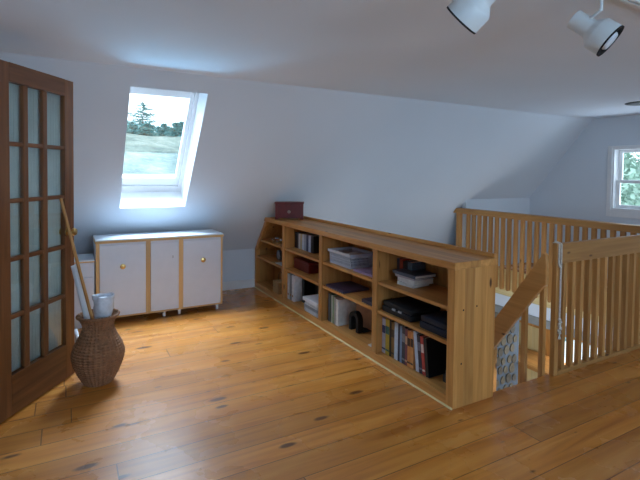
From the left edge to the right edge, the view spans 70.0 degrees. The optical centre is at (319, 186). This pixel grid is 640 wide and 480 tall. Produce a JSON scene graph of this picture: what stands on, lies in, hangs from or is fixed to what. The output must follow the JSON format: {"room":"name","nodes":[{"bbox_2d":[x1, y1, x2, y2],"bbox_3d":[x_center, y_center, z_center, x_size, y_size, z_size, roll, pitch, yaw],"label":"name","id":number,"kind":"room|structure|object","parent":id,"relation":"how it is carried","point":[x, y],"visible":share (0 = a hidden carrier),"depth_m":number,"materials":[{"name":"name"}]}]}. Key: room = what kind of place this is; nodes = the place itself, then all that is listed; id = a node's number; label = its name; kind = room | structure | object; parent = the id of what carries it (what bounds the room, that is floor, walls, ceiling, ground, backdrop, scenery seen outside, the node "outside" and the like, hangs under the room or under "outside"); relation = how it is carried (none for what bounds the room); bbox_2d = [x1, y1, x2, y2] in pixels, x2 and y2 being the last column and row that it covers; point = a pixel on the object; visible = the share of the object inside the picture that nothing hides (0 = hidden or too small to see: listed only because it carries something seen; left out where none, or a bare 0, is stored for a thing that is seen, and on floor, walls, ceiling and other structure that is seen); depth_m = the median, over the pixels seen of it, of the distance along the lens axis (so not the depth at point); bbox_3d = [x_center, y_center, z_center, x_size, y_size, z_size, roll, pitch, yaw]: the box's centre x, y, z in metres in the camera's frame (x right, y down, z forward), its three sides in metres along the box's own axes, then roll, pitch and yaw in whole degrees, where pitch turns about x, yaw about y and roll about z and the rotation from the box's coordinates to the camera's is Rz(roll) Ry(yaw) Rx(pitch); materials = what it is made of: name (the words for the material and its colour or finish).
{"room":"attic loft landing","nodes":[
{"label":"attic loft landing","id":0,"kind":"room"},
{"bbox_2d":[222,248,254,281],"bbox_3d":[-1.906,1.009,5.130,3.146,0.477,0.120,0,2,-29],"label":"wall","id":1,"kind":"structure","parent":0,"point":[237,264],"depth_m":5.57,"materials":[{"name":"white paint"}]},
{"bbox_2d":[222,279,254,290],"bbox_3d":[-2.030,1.201,4.988,2.788,0.100,0.020,0,2,-29],"label":"baseboard","id":2,"kind":"structure","parent":1,"relation":"attached to","point":[239,284],"depth_m":5.56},
{"bbox_2d":[0,52,591,255],"bbox_3d":[0.168,0.112,5.726,7.558,2.946,2.494,0,2,-29],"label":"wall","id":3,"kind":"structure","parent":0,"point":[396,165],"depth_m":4.98,"materials":[{"name":"white paint"}]},
{"bbox_2d":[0,59,77,422],"bbox_3d":[-1.757,0.302,2.826,0.164,2.022,0.687,1,2,6],"label":"door","id":4,"kind":"structure","parent":3,"relation":"in","point":[37,336],"depth_m":2.83,"materials":[{"name":"brown wood"}]},
{"bbox_2d":[9,83,60,371],"bbox_3d":[-1.789,0.240,2.841,0.028,1.741,0.512,1,2,6],"label":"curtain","id":5,"kind":"object","parent":4,"relation":"hanging from","point":[34,95],"depth_m":2.85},
{"bbox_2d":[121,87,198,191],"bbox_3d":[-1.597,-0.481,4.379,0.704,1.114,0.942,0,2,-29],"label":"window","id":6,"kind":"structure","parent":3,"relation":"in","point":[130,183],"depth_m":4.61,"materials":[{"name":"white paint"}]},
{"bbox_2d":[120,93,207,207],"bbox_3d":[-1.535,-0.375,4.277,0.689,1.195,1.045,0,2,-29],"label":"window reveal","id":7,"kind":"object","parent":3,"relation":"in","point":[128,199],"depth_m":4.61,"materials":[{"name":"white paint"}]},
{"bbox_2d":[0,262,639,479],"bbox_3d":[1.883,1.385,2.654,7.358,0.030,7.914,0,2,-29],"label":"floor","id":8,"kind":"structure","parent":0,"point":[248,387],"depth_m":2.65,"materials":[{"name":"brown wood"}]},
{"bbox_2d":[74,329,78,341],"bbox_3d":[-1.738,1.158,3.298,0.100,0.262,0.037,0,2,-6],"label":"paper roll","id":9,"kind":"object","parent":8,"relation":"on","point":[76,333],"visible":0.27,"depth_m":3.28,"materials":[{"name":"white paper"}]},
{"bbox_2d":[74,253,94,328],"bbox_3d":[-2.326,0.965,4.172,0.468,0.615,0.385,0,2,-29],"label":"drawer unit","id":10,"kind":"object","parent":8,"relation":"on","point":[86,261],"visible":0.12,"depth_m":4.11,"materials":[{"name":"white laminate"}]},
{"bbox_2d":[70,308,124,387],"bbox_3d":[-1.492,1.083,3.075,0.334,0.467,0.334,-1,2,-35],"label":"wicker basket","id":11,"kind":"object","parent":8,"relation":"on","point":[97,355],"visible":0.96,"depth_m":2.97,"materials":[{"name":"brown wicker"}]},
{"bbox_2d":[59,198,93,318],"bbox_3d":[-1.562,0.687,3.032,0.297,1.224,0.021,0,2,-15],"label":"wooden stick","id":12,"kind":"object","parent":11,"relation":"in","point":[60,199],"visible":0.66,"depth_m":3.01,"materials":[{"name":"brown wood"}]},
{"bbox_2d":[71,265,89,318],"bbox_3d":[-1.557,0.910,3.084,0.222,0.779,0.052,0,2,-18],"label":"paper roll","id":13,"kind":"object","parent":11,"relation":"in","point":[74,269],"visible":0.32,"depth_m":3.04,"materials":[{"name":"white paper"}]},
{"bbox_2d":[92,292,114,318],"bbox_3d":[-1.453,1.007,3.061,0.138,0.582,0.138,0,2,-29],"label":"paper roll","id":14,"kind":"object","parent":11,"relation":"in","point":[103,307],"visible":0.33,"depth_m":3.01,"materials":[{"name":"paper"}]},
{"bbox_2d":[93,229,223,317],"bbox_3d":[-1.604,0.873,4.584,1.190,0.789,0.418,0,2,-29],"label":"base cabinet","id":15,"kind":"object","parent":8,"relation":"on","point":[147,272],"visible":0.91,"depth_m":4.43,"materials":[{"name":"white laminate"}]},
{"bbox_2d":[255,216,496,409],"bbox_3d":[0.152,0.835,4.286,0.368,0.926,3.333,0,2,-29],"label":"bookcase","id":16,"kind":"object","parent":8,"relation":"on","point":[463,285],"visible":0.78,"depth_m":3.33,"materials":[{"name":"brown wood"}]},
{"bbox_2d":[273,272,281,293],"bbox_3d":[-0.446,1.081,5.174,0.126,0.236,0.146,0,2,-29],"label":"bottle","id":17,"kind":"object","parent":16,"relation":"on","point":[277,284],"visible":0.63,"depth_m":5.13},
{"bbox_2d":[276,250,281,260],"bbox_3d":[-0.469,0.801,5.334,0.044,0.124,0.124,0,2,-29],"label":"round ornament","id":18,"kind":"object","parent":16,"relation":"on","point":[279,252],"visible":0.93,"depth_m":5.31,"materials":[{"name":"grey"}]},
{"bbox_2d":[275,201,303,219],"bbox_3d":[-0.344,0.269,5.137,0.326,0.195,0.159,1,2,0],"label":"box","id":19,"kind":"object","parent":16,"relation":"on","point":[283,209],"visible":1,"depth_m":5.09,"materials":[{"name":"red paint"}]},
{"bbox_2d":[287,273,291,298],"bbox_3d":[-0.231,1.071,4.973,0.251,0.272,0.050,0,2,-29],"label":"ring binder","id":20,"kind":"object","parent":16,"relation":"on","point":[288,286],"visible":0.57,"depth_m":4.91,"materials":[{"name":"plastic"}]},
{"bbox_2d":[290,274,293,300],"bbox_3d":[-0.205,1.074,4.926,0.251,0.270,0.050,0,2,-29],"label":"ring binder","id":21,"kind":"object","parent":16,"relation":"on","point":[290,274],"visible":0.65,"depth_m":4.87,"materials":[{"name":"plastic"}]},
{"bbox_2d":[292,275,301,301],"bbox_3d":[-0.177,1.072,4.876,0.251,0.278,0.055,0,2,-29],"label":"ring binder","id":22,"kind":"object","parent":16,"relation":"on","point":[296,281],"visible":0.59,"depth_m":4.81,"materials":[{"name":"plastic"}]},
{"bbox_2d":[295,232,298,247],"bbox_3d":[-0.200,0.577,4.974,0.140,0.165,0.045,0,2,-29],"label":"book","id":23,"kind":"object","parent":16,"relation":"on","point":[295,232],"visible":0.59,"depth_m":4.93,"materials":[{"name":"black paper"}]},
{"bbox_2d":[298,233,302,248],"bbox_3d":[-0.158,0.582,4.899,0.140,0.160,0.045,0,2,-29],"label":"book","id":24,"kind":"object","parent":16,"relation":"on","point":[299,238],"visible":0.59,"depth_m":4.86,"materials":[{"name":"grey paper"}]},
{"bbox_2d":[297,232,308,247],"bbox_3d":[-0.179,0.578,4.937,0.140,0.165,0.035,0,2,-29],"label":"book","id":25,"kind":"object","parent":16,"relation":"on","point":[299,232],"visible":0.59,"depth_m":4.91,"materials":[{"name":"black paper"}]},
{"bbox_2d":[300,233,309,248],"bbox_3d":[-0.139,0.581,4.864,0.140,0.165,0.030,0,2,-29],"label":"book","id":26,"kind":"object","parent":16,"relation":"on","point":[303,233],"visible":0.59,"depth_m":4.84,"materials":[{"name":"beige paper"}]},
{"bbox_2d":[294,257,318,273],"bbox_3d":[-0.119,0.827,4.831,0.188,0.112,0.348,0,2,-29],"label":"box","id":27,"kind":"object","parent":16,"relation":"on","point":[306,265],"visible":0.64,"depth_m":4.72,"materials":[{"name":"red paint"}]},
{"bbox_2d":[302,233,312,249],"bbox_3d":[-0.118,0.582,4.826,0.140,0.165,0.050,0,2,-29],"label":"book","id":28,"kind":"object","parent":16,"relation":"on","point":[310,233],"visible":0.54,"depth_m":4.80,"materials":[{"name":"grey paper"}]},
{"bbox_2d":[302,278,314,302],"bbox_3d":[-0.089,1.068,4.832,0.200,0.290,0.050,0,2,-29],"label":"book","id":29,"kind":"object","parent":16,"relation":"on","point":[308,288],"visible":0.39,"depth_m":4.79,"materials":[{"name":"black paper"}]},
{"bbox_2d":[304,234,312,250],"bbox_3d":[-0.093,0.582,4.782,0.140,0.170,0.045,0,2,-29],"label":"book","id":30,"kind":"object","parent":16,"relation":"on","point":[304,234],"visible":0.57,"depth_m":4.76,"materials":[{"name":"grey paper"}]},
{"bbox_2d":[304,307,317,317],"bbox_3d":[0.013,1.207,4.454,0.241,0.040,0.279,0,2,-29],"label":"paper stack","id":31,"kind":"object","parent":16,"relation":"on","point":[305,308],"visible":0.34,"depth_m":4.39,"materials":[{"name":"white paper"}]},
{"bbox_2d":[304,304,317,313],"bbox_3d":[0.007,1.173,4.456,0.229,0.028,0.289,0,2,-29],"label":"paper stack","id":32,"kind":"object","parent":31,"relation":"on","point":[305,305],"visible":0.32,"depth_m":4.40,"materials":[{"name":"white paper"}]},
{"bbox_2d":[304,301,317,310],"bbox_3d":[0.010,1.142,4.447,0.230,0.034,0.268,0,2,-29],"label":"paper stack","id":33,"kind":"object","parent":32,"relation":"on","point":[305,302],"visible":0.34,"depth_m":4.37,"materials":[{"name":"white paper"}]},
{"bbox_2d":[303,294,317,306],"bbox_3d":[0.004,1.107,4.458,0.240,0.034,0.300,0,2,-29],"label":"lid","id":34,"kind":"object","parent":33,"relation":"on","point":[312,299],"visible":0.49,"depth_m":4.45,"materials":[{"name":"white plastic"}]},
{"bbox_2d":[308,235,314,252],"bbox_3d":[-0.045,0.585,4.696,0.140,0.170,0.050,0,2,-29],"label":"book","id":35,"kind":"object","parent":16,"relation":"on","point":[309,239],"visible":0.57,"depth_m":4.66,"materials":[{"name":"grey paper"}]},
{"bbox_2d":[306,234,316,251],"bbox_3d":[-0.070,0.584,4.740,0.140,0.168,0.045,0,2,-29],"label":"book","id":36,"kind":"object","parent":16,"relation":"on","point":[307,236],"visible":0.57,"depth_m":4.70,"materials":[{"name":"grey paper"}]},
{"bbox_2d":[311,235,318,253],"bbox_3d":[-0.017,0.586,4.645,0.140,0.172,0.060,0,2,-29],"label":"book","id":37,"kind":"object","parent":16,"relation":"on","point":[314,239],"visible":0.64,"depth_m":4.60,"materials":[{"name":"black paper"}]},
{"bbox_2d":[315,284,318,293],"bbox_3d":[0.021,1.075,4.756,0.100,0.285,0.120,0,2,-29],"label":"book","id":38,"kind":"object","parent":16,"relation":"on","point":[316,286],"visible":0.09,"depth_m":4.76,"materials":[{"name":"black paper"}]},
{"bbox_2d":[328,293,330,320],"bbox_3d":[0.171,1.107,4.242,0.200,0.255,0.030,0,2,-29],"label":"book","id":39,"kind":"object","parent":16,"relation":"on","point":[328,293],"visible":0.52,"depth_m":4.20,"materials":[{"name":"black paper"}]},
{"bbox_2d":[330,293,335,321],"bbox_3d":[0.184,1.107,4.217,0.200,0.258,0.020,0,2,-29],"label":"book","id":40,"kind":"object","parent":16,"relation":"on","point":[331,293],"visible":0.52,"depth_m":4.17,"materials":[{"name":"grey paper"}]},
{"bbox_2d":[331,294,336,322],"bbox_3d":[0.195,1.112,4.197,0.200,0.250,0.020,0,2,-29],"label":"book","id":41,"kind":"object","parent":16,"relation":"on","point":[336,294],"visible":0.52,"depth_m":4.15,"materials":[{"name":"paper"}]},
{"bbox_2d":[332,295,338,323],"bbox_3d":[0.206,1.112,4.177,0.200,0.250,0.020,0,2,-29],"label":"book","id":42,"kind":"object","parent":16,"relation":"on","point":[334,295],"visible":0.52,"depth_m":4.12,"materials":[{"name":"paper"}]},
{"bbox_2d":[334,296,343,324],"bbox_3d":[0.220,1.116,4.153,0.200,0.245,0.030,0,2,-29],"label":"book","id":43,"kind":"object","parent":16,"relation":"on","point":[337,297],"visible":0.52,"depth_m":4.11,"materials":[{"name":"grey paper"}]},
{"bbox_2d":[336,298,355,325],"bbox_3d":[0.238,1.122,4.120,0.200,0.235,0.040,0,2,-29],"label":"book","id":44,"kind":"object","parent":16,"relation":"on","point":[344,306],"visible":0.71,"depth_m":4.08,"materials":[{"name":"white paper"}]},
{"bbox_2d":[326,281,368,293],"bbox_3d":[0.246,0.901,4.098,0.275,0.018,0.309,0,2,-29],"label":"magazine stack","id":45,"kind":"object","parent":16,"relation":"on","point":[345,287],"visible":1,"depth_m":4.05,"materials":[{"name":"purple paper"}]},
{"bbox_2d":[328,246,372,268],"bbox_3d":[0.277,0.631,4.065,0.266,0.125,0.376,0,2,-29],"label":"plastic basket","id":46,"kind":"object","parent":16,"relation":"on","point":[334,252],"visible":0.9,"depth_m":3.96,"materials":[{"name":"white plastic"}]},
{"bbox_2d":[333,252,368,266],"bbox_3d":[0.273,0.641,4.063,0.190,0.090,0.290,0,2,-29],"label":"notebook","id":47,"kind":"object","parent":46,"relation":"in","point":[350,253],"visible":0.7,"depth_m":3.96,"materials":[{"name":"white paper"}]},
{"bbox_2d":[349,311,370,333],"bbox_3d":[0.350,1.161,3.971,0.140,0.168,0.160,0,2,-29],"label":"bookend","id":48,"kind":"object","parent":16,"relation":"on","point":[355,317],"visible":0.99,"depth_m":3.92,"materials":[{"name":"black plastic"}]},
{"bbox_2d":[353,267,372,276],"bbox_3d":[0.456,0.699,3.734,0.244,0.014,0.304,0,2,-29],"label":"paper stack","id":49,"kind":"object","parent":16,"relation":"on","point":[368,271],"visible":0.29,"depth_m":3.76,"materials":[{"name":"purple paper"}]},
{"bbox_2d":[356,303,371,329],"bbox_3d":[0.411,1.127,4.027,0.200,0.235,0.030,2,2,37],"label":"book","id":50,"kind":"object","parent":16,"relation":"on","point":[366,313],"visible":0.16,"depth_m":4.01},
{"bbox_2d":[362,297,371,305],"bbox_3d":[0.443,0.914,3.636,0.160,0.026,0.160,0,2,-29],"label":"book","id":51,"kind":"object","parent":16,"relation":"on","point":[368,301],"visible":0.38,"depth_m":3.62,"materials":[{"name":"purple paper"}]},
{"bbox_2d":[382,317,386,352],"bbox_3d":[0.571,1.131,3.521,0.201,0.262,0.040,0,2,-29],"label":"book","id":52,"kind":"object","parent":16,"relation":"on","point":[383,318],"visible":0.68,"depth_m":3.47,"materials":[{"name":"white paper"}]},
{"bbox_2d":[385,318,390,354],"bbox_3d":[0.593,1.130,3.481,0.201,0.268,0.046,0,2,-29],"label":"book","id":53,"kind":"object","parent":16,"relation":"on","point":[387,319],"visible":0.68,"depth_m":3.43,"materials":[{"name":"yellow paper"}]},
{"bbox_2d":[389,320,393,356],"bbox_3d":[0.611,1.129,3.450,0.200,0.272,0.022,0,2,-29],"label":"book","id":54,"kind":"object","parent":16,"relation":"on","point":[391,321],"visible":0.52,"depth_m":3.40,"materials":[{"name":"paper"}]},
{"bbox_2d":[391,321,395,357],"bbox_3d":[0.625,1.135,3.424,0.201,0.262,0.034,0,2,-29],"label":"book","id":55,"kind":"object","parent":16,"relation":"on","point":[393,323],"visible":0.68,"depth_m":3.38,"materials":[{"name":"black paper"}]},
{"bbox_2d":[394,322,399,360],"bbox_3d":[0.644,1.131,3.390,0.200,0.272,0.038,0,2,-29],"label":"book","id":56,"kind":"object","parent":16,"relation":"on","point":[396,323],"visible":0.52,"depth_m":3.34,"materials":[{"name":"white paper"}]},
{"bbox_2d":[398,324,401,360],"bbox_3d":[0.659,1.133,3.364,0.200,0.270,0.020,0,2,-29],"label":"book","id":57,"kind":"object","parent":16,"relation":"on","point":[398,324],"visible":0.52,"depth_m":3.31,"materials":[{"name":"paper"}]},
{"bbox_2d":[399,325,402,362],"bbox_3d":[0.670,1.136,3.344,0.200,0.266,0.022,0,2,-29],"label":"book","id":58,"kind":"object","parent":16,"relation":"on","point":[400,325],"visible":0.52,"depth_m":3.30,"materials":[{"name":"paper"}]},
{"bbox_2d":[397,257,404,278],"bbox_3d":[0.660,0.634,3.552,0.130,0.160,0.030,0,2,-29],"label":"book","id":59,"kind":"object","parent":16,"relation":"on","point":[398,259],"visible":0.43,"depth_m":3.52,"materials":[{"name":"paper"}]},
{"bbox_2d":[402,325,408,364],"bbox_3d":[0.684,1.134,3.318,0.201,0.272,0.032,0,2,-29],"label":"book","id":60,"kind":"object","parent":16,"relation":"on","point":[403,326],"visible":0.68,"depth_m":3.27,"materials":[{"name":"grey paper"}]},
{"bbox_2d":[400,258,412,268],"bbox_3d":[0.677,0.633,3.522,0.130,0.165,0.036,0,2,-29],"label":"book","id":61,"kind":"object","parent":16,"relation":"on","point":[401,259],"visible":0.21,"depth_m":3.49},
{"bbox_2d":[405,328,411,365],"bbox_3d":[0.698,1.140,3.292,0.201,0.262,0.024,0,2,-29],"label":"book","id":62,"kind":"object","parent":16,"relation":"on","point":[406,329],"visible":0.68,"depth_m":3.24,"materials":[{"name":"brown paper"}]},
{"bbox_2d":[407,329,412,367],"bbox_3d":[0.713,1.144,3.267,0.201,0.256,0.030,0,2,-29],"label":"book","id":63,"kind":"object","parent":16,"relation":"on","point":[409,331],"visible":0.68,"depth_m":3.22,"materials":[{"name":"brown paper"}]},
{"bbox_2d":[382,296,439,322],"bbox_3d":[0.671,0.897,3.367,0.293,0.082,0.330,0,2,-29],"label":"equipment case","id":64,"kind":"object","parent":16,"relation":"on","point":[410,309],"visible":0.84,"depth_m":3.28,"materials":[{"name":"black plastic"}]},
{"bbox_2d":[405,260,416,268],"bbox_3d":[0.706,0.637,3.470,0.130,0.160,0.030,0,2,-29],"label":"book","id":65,"kind":"object","parent":16,"relation":"on","point":[406,261],"visible":0.25,"depth_m":3.44,"materials":[{"name":"black paper"}]},
{"bbox_2d":[410,330,415,368],"bbox_3d":[0.728,1.142,3.239,0.201,0.262,0.030,0,2,-29],"label":"book","id":66,"kind":"object","parent":16,"relation":"on","point":[412,350],"visible":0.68,"depth_m":3.19,"materials":[{"name":"orange paper"}]},
{"bbox_2d":[397,281,428,288],"bbox_3d":[0.686,0.709,3.355,0.170,0.024,0.160,-1,2,-35],"label":"book","id":67,"kind":"object","parent":16,"relation":"on","point":[398,282],"visible":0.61,"depth_m":3.29,"materials":[{"name":"white paper"}]},
{"bbox_2d":[398,277,433,285],"bbox_3d":[0.700,0.679,3.343,0.180,0.036,0.190,0,2,-27],"label":"book","id":68,"kind":"object","parent":67,"relation":"on","point":[425,281],"visible":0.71,"depth_m":3.27,"materials":[{"name":"white paper"}]},
{"bbox_2d":[395,274,431,280],"bbox_3d":[0.686,0.653,3.345,0.180,0.016,0.200,-1,2,-34],"label":"book","id":69,"kind":"object","parent":68,"relation":"on","point":[398,275],"visible":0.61,"depth_m":3.28,"materials":[{"name":"white paper"}]},
{"bbox_2d":[393,268,435,279],"bbox_3d":[0.690,0.634,3.345,0.200,0.022,0.250,0,2,-29],"label":"book","id":70,"kind":"object","parent":69,"relation":"on","point":[415,274],"visible":0.93,"depth_m":3.29,"materials":[{"name":"black paper"}]},
{"bbox_2d":[413,331,419,371],"bbox_3d":[0.750,1.137,3.200,0.200,0.274,0.065,0,2,-29],"label":"book","id":71,"kind":"object","parent":16,"relation":"on","point":[415,332],"visible":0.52,"depth_m":3.15,"materials":[{"name":"grey paper"}]},
{"bbox_2d":[408,261,425,270],"bbox_3d":[0.726,0.641,3.434,0.130,0.155,0.050,0,2,-29],"label":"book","id":72,"kind":"object","parent":16,"relation":"on","point":[412,265],"visible":0.25,"depth_m":3.41,"materials":[{"name":"black paper"}]},
{"bbox_2d":[417,333,423,373],"bbox_3d":[0.766,1.143,3.170,0.201,0.264,0.064,0,2,-29],"label":"book","id":73,"kind":"object","parent":16,"relation":"on","point":[419,334],"visible":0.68,"depth_m":3.12,"materials":[{"name":"black paper"}]},
{"bbox_2d":[420,335,427,375],"bbox_3d":[0.783,1.146,3.140,0.201,0.259,0.061,0,2,-29],"label":"book","id":74,"kind":"object","parent":16,"relation":"on","point":[421,337],"visible":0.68,"depth_m":3.09,"materials":[{"name":"red paper"}]},
{"bbox_2d":[420,310,446,338],"bbox_3d":[0.845,0.908,3.000,0.240,0.088,0.300,0,2,-29],"label":"equipment case","id":75,"kind":"object","parent":16,"relation":"on","point":[436,323],"visible":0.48,"depth_m":2.98,"materials":[{"name":"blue plastic"}]},
{"bbox_2d":[423,337,446,377],"bbox_3d":[0.798,1.147,3.113,0.200,0.259,0.061,0,2,-29],"label":"book","id":76,"kind":"object","parent":16,"relation":"on","point":[435,352],"visible":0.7,"depth_m":3.08,"materials":[{"name":"black paper"}]},
{"bbox_2d":[453,208,639,321],"bbox_3d":[2.750,0.920,5.607,0.130,1.114,3.012,0,2,-29],"label":"balustrade","id":77,"kind":"object","parent":8,"relation":"on","point":[508,280],"visible":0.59,"depth_m":5.85,"materials":[{"name":"brown wood"}]},
{"bbox_2d":[495,293,605,338],"bbox_3d":[1.739,1.555,2.916,7.358,0.330,8.500,0,2,-29],"label":"floor edge","id":78,"kind":"structure","parent":8,"relation":"attached to","point":[500,299],"depth_m":5.79,"materials":[{"name":"white paint"}]},
{"bbox_2d":[549,234,639,375],"bbox_3d":[2.563,0.869,3.752,2.082,0.948,0.048,0,2,-29],"label":"balustrade","id":79,"kind":"object","parent":8,"relation":"on","point":[623,300],"visible":0.99,"depth_m":3.49,"materials":[{"name":"brown wood"}]},
{"bbox_2d":[552,241,562,339],"bbox_3d":[1.685,0.737,3.251,0.046,0.693,0.080,0,2,-29],"label":"rope","id":80,"kind":"object","parent":79,"relation":"hanging from","point":[559,254],"visible":0.94,"depth_m":3.23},
{"bbox_2d":[0,0,639,118],"bbox_3d":[2.289,-0.962,1.901,7.558,0.250,6.561,0,2,-29],"label":"ceiling","id":81,"kind":"structure","parent":0,"point":[525,57],"depth_m":2.89,"materials":[{"name":"white paint"}]},
{"bbox_2d":[619,0,639,6],"bbox_3d":[0.963,-0.838,1.809,2.050,0.022,0.036,0,2,-29],"label":"track","id":82,"kind":"object","parent":81,"relation":"attached to","point":[632,2],"visible":1,"depth_m":2.06,"materials":[{"name":"white metal"}]},
{"bbox_2d":[447,0,495,33],"bbox_3d":[0.596,-0.696,1.675,0.250,0.263,0.155,2,2,27],"label":"spotlight","id":83,"kind":"object","parent":82,"relation":"hanging from","point":[472,14],"visible":1,"depth_m":1.64,"materials":[{"name":"white metal"}]},
{"bbox_2d":[567,0,623,56],"bbox_3d":[1.207,-0.701,2.005,0.218,0.258,0.149,2,2,32],"label":"spotlight","id":84,"kind":"object","parent":82,"relation":"attached to","point":[598,36],"visible":1,"depth_m":1.97,"materials":[{"name":"white metal"}]},
{"bbox_2d":[625,101,639,105],"bbox_3d":[3.539,-0.907,5.015,0.330,0.024,0.330,0,2,-29],"label":"recessed light","id":85,"kind":"object","parent":81,"relation":"in","point":[636,103],"visible":1,"depth_m":5.02,"materials":[{"name":"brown metal"}]},
{"bbox_2d":[462,198,529,265],"bbox_3d":[2.764,0.694,7.147,1.444,1.090,0.080,0,2,-29],"label":"wall","id":86,"kind":"structure","parent":0,"point":[513,205],"depth_m":7.12,"materials":[{"name":"white paint"}]},
{"bbox_2d":[495,312,518,390],"bbox_3d":[2.028,2.647,6.545,2.080,2.106,0.314,0,2,-29],"label":"wall","id":87,"kind":"structure","parent":0,"point":[508,348],"depth_m":6.80,"materials":[{"name":"grey stone"}]},
{"bbox_2d":[519,115,639,380],"bbox_3d":[4.994,1.422,4.836,0.200,5.034,8.700,0,2,-29],"label":"wall","id":88,"kind":"structure","parent":0,"point":[576,187],"depth_m":6.67,"materials":[{"name":"white paint"}]},
{"bbox_2d":[519,320,549,355],"bbox_3d":[3.444,2.716,7.400,0.030,1.950,0.600,0,2,-29],"label":"trim","id":89,"kind":"structure","parent":88,"relation":"attached to","point":[547,347],"depth_m":7.15,"materials":[{"name":"brown wood"}]},
{"bbox_2d":[606,145,639,218],"bbox_3d":[4.351,-0.056,5.916,0.180,0.975,1.130,0,2,-29],"label":"window","id":90,"kind":"structure","parent":88,"relation":"in","point":[614,208],"depth_m":6.31,"materials":[{"name":"white paint"}]},
{"bbox_3d":[2.282,3.784,4.791,4.608,0.050,5.900,0,2,-29],"label":"floor","id":91,"kind":"structure","parent":0,"visible":0},
{"bbox_2d":[493,253,548,391],"bbox_3d":[0.952,2.104,3.876,0.571,3.334,1.718,0,2,-29],"label":"stair railing","id":92,"kind":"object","parent":91,"relation":"on","point":[535,282],"depth_m":3.35,"materials":[{"name":"brown wood"}]},
{"bbox_2d":[518,345,564,383],"bbox_3d":[3.287,3.175,7.044,0.580,1.050,1.000,0,2,-29],"label":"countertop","id":93,"kind":"structure","parent":91,"relation":"on","point":[532,356],"depth_m":7.00,"materials":[{"name":"brown wood"}]},
{"bbox_3d":[0.913,2.469,7.136,4.708,2.500,0.786,0,2,-29],"label":"wall","id":94,"kind":"structure","parent":0,"visible":0},
{"bbox_2d":[495,304,612,348],"bbox_3d":[2.575,1.683,6.033,0.040,0.100,3.876,0,2,-29],"label":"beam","id":95,"kind":"structure","parent":94,"relation":"attached to","point":[534,320],"depth_m":5.76,"materials":[{"name":"white paint"}]},
{"label":"outside","id":96,"kind":"structure","parent":0,"visible":0},
{"bbox_2d":[123,133,638,340],"bbox_3d":[-8.742,-2.767,46.555,110.000,10.471,150.000,0,2,-29],"label":"ground","id":97,"kind":"structure","parent":96,"point":[143,155],"depth_m":28.97,"materials":[{"name":"green plant"}]},
{"bbox_2d":[126,121,139,134],"bbox_3d":[-25.962,-7.887,62.927,2.734,2.404,3.322,0,2,-11],"label":"conifer","id":98,"kind":"object","parent":97,"relation":"on","point":[131,130],"visible":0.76,"depth_m":62.65,"materials":[{"name":"green plant"}]},
{"bbox_2d":[128,102,167,132],"bbox_3d":[-33.087,-11.873,85.124,13.248,8.269,12.227,0,2,-29],"label":"conifer","id":99,"kind":"object","parent":97,"relation":"on","point":[141,118],"visible":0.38,"depth_m":85.14,"materials":[{"name":"green plant"}]},
{"bbox_2d":[136,122,159,136],"bbox_3d":[-22.580,-7.375,59.911,2.539,2.232,3.085,1,2,-1],"label":"tree","id":100,"kind":"object","parent":97,"relation":"on","point":[146,130],"visible":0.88,"depth_m":59.58,"materials":[{"name":"green plant"}]},
{"bbox_2d":[155,123,171,135],"bbox_3d":[-22.190,-7.904,64.821,3.328,2.408,2.739,1,2,9],"label":"conifer","id":101,"kind":"object","parent":97,"relation":"on","point":[164,127],"visible":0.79,"depth_m":64.59,"materials":[{"name":"green plant"}]},
{"bbox_2d":[165,122,182,136],"bbox_3d":[-19.490,-7.516,61.513,3.500,2.532,2.880,1,2,5],"label":"tree","id":102,"kind":"object","parent":97,"relation":"on","point":[176,126],"visible":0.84,"depth_m":61.30,"materials":[{"name":"green plant"}]},
{"bbox_2d":[178,121,183,131],"bbox_3d":[-21.301,-8.628,70.060,4.193,3.034,3.451,1,2,12],"label":"conifer","id":103,"kind":"object","parent":97,"relation":"on","point":[181,123],"visible":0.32,"depth_m":69.74,"materials":[{"name":"green plant"}]},
{"bbox_2d":[564,341,597,362],"bbox_3d":[6.633,3.814,7.556,5.100,0.080,6.500,0,2,-29],"label":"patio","id":104,"kind":"structure","parent":97,"relation":"on","point":[565,341],"depth_m":10.09,"materials":[{"name":"white"}]},
{"bbox_2d":[621,168,639,205],"bbox_3d":[7.762,1.639,11.601,2.797,4.241,2.850,0,2,-14],"label":"tree","id":105,"kind":"object","parent":97,"relation":"on","point":[624,200],"visible":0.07,"depth_m":11.21,"materials":[{"name":"green plant"}]},
{"bbox_2d":[621,152,639,200],"bbox_3d":[9.547,0.942,15.311,3.591,5.445,3.658,1,2,17],"label":"tree","id":106,"kind":"object","parent":97,"relation":"on","point":[632,160],"visible":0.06,"depth_m":14.40,"materials":[{"name":"green plant"}]},
{"bbox_2d":[622,154,639,200],"bbox_3d":[11.600,0.547,19.512,4.044,6.018,3.969,-1,2,-41],"label":"tree","id":107,"kind":"object","parent":97,"relation":"on","point":[625,154],"visible":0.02,"depth_m":18.41,"materials":[{"name":"green plant"}]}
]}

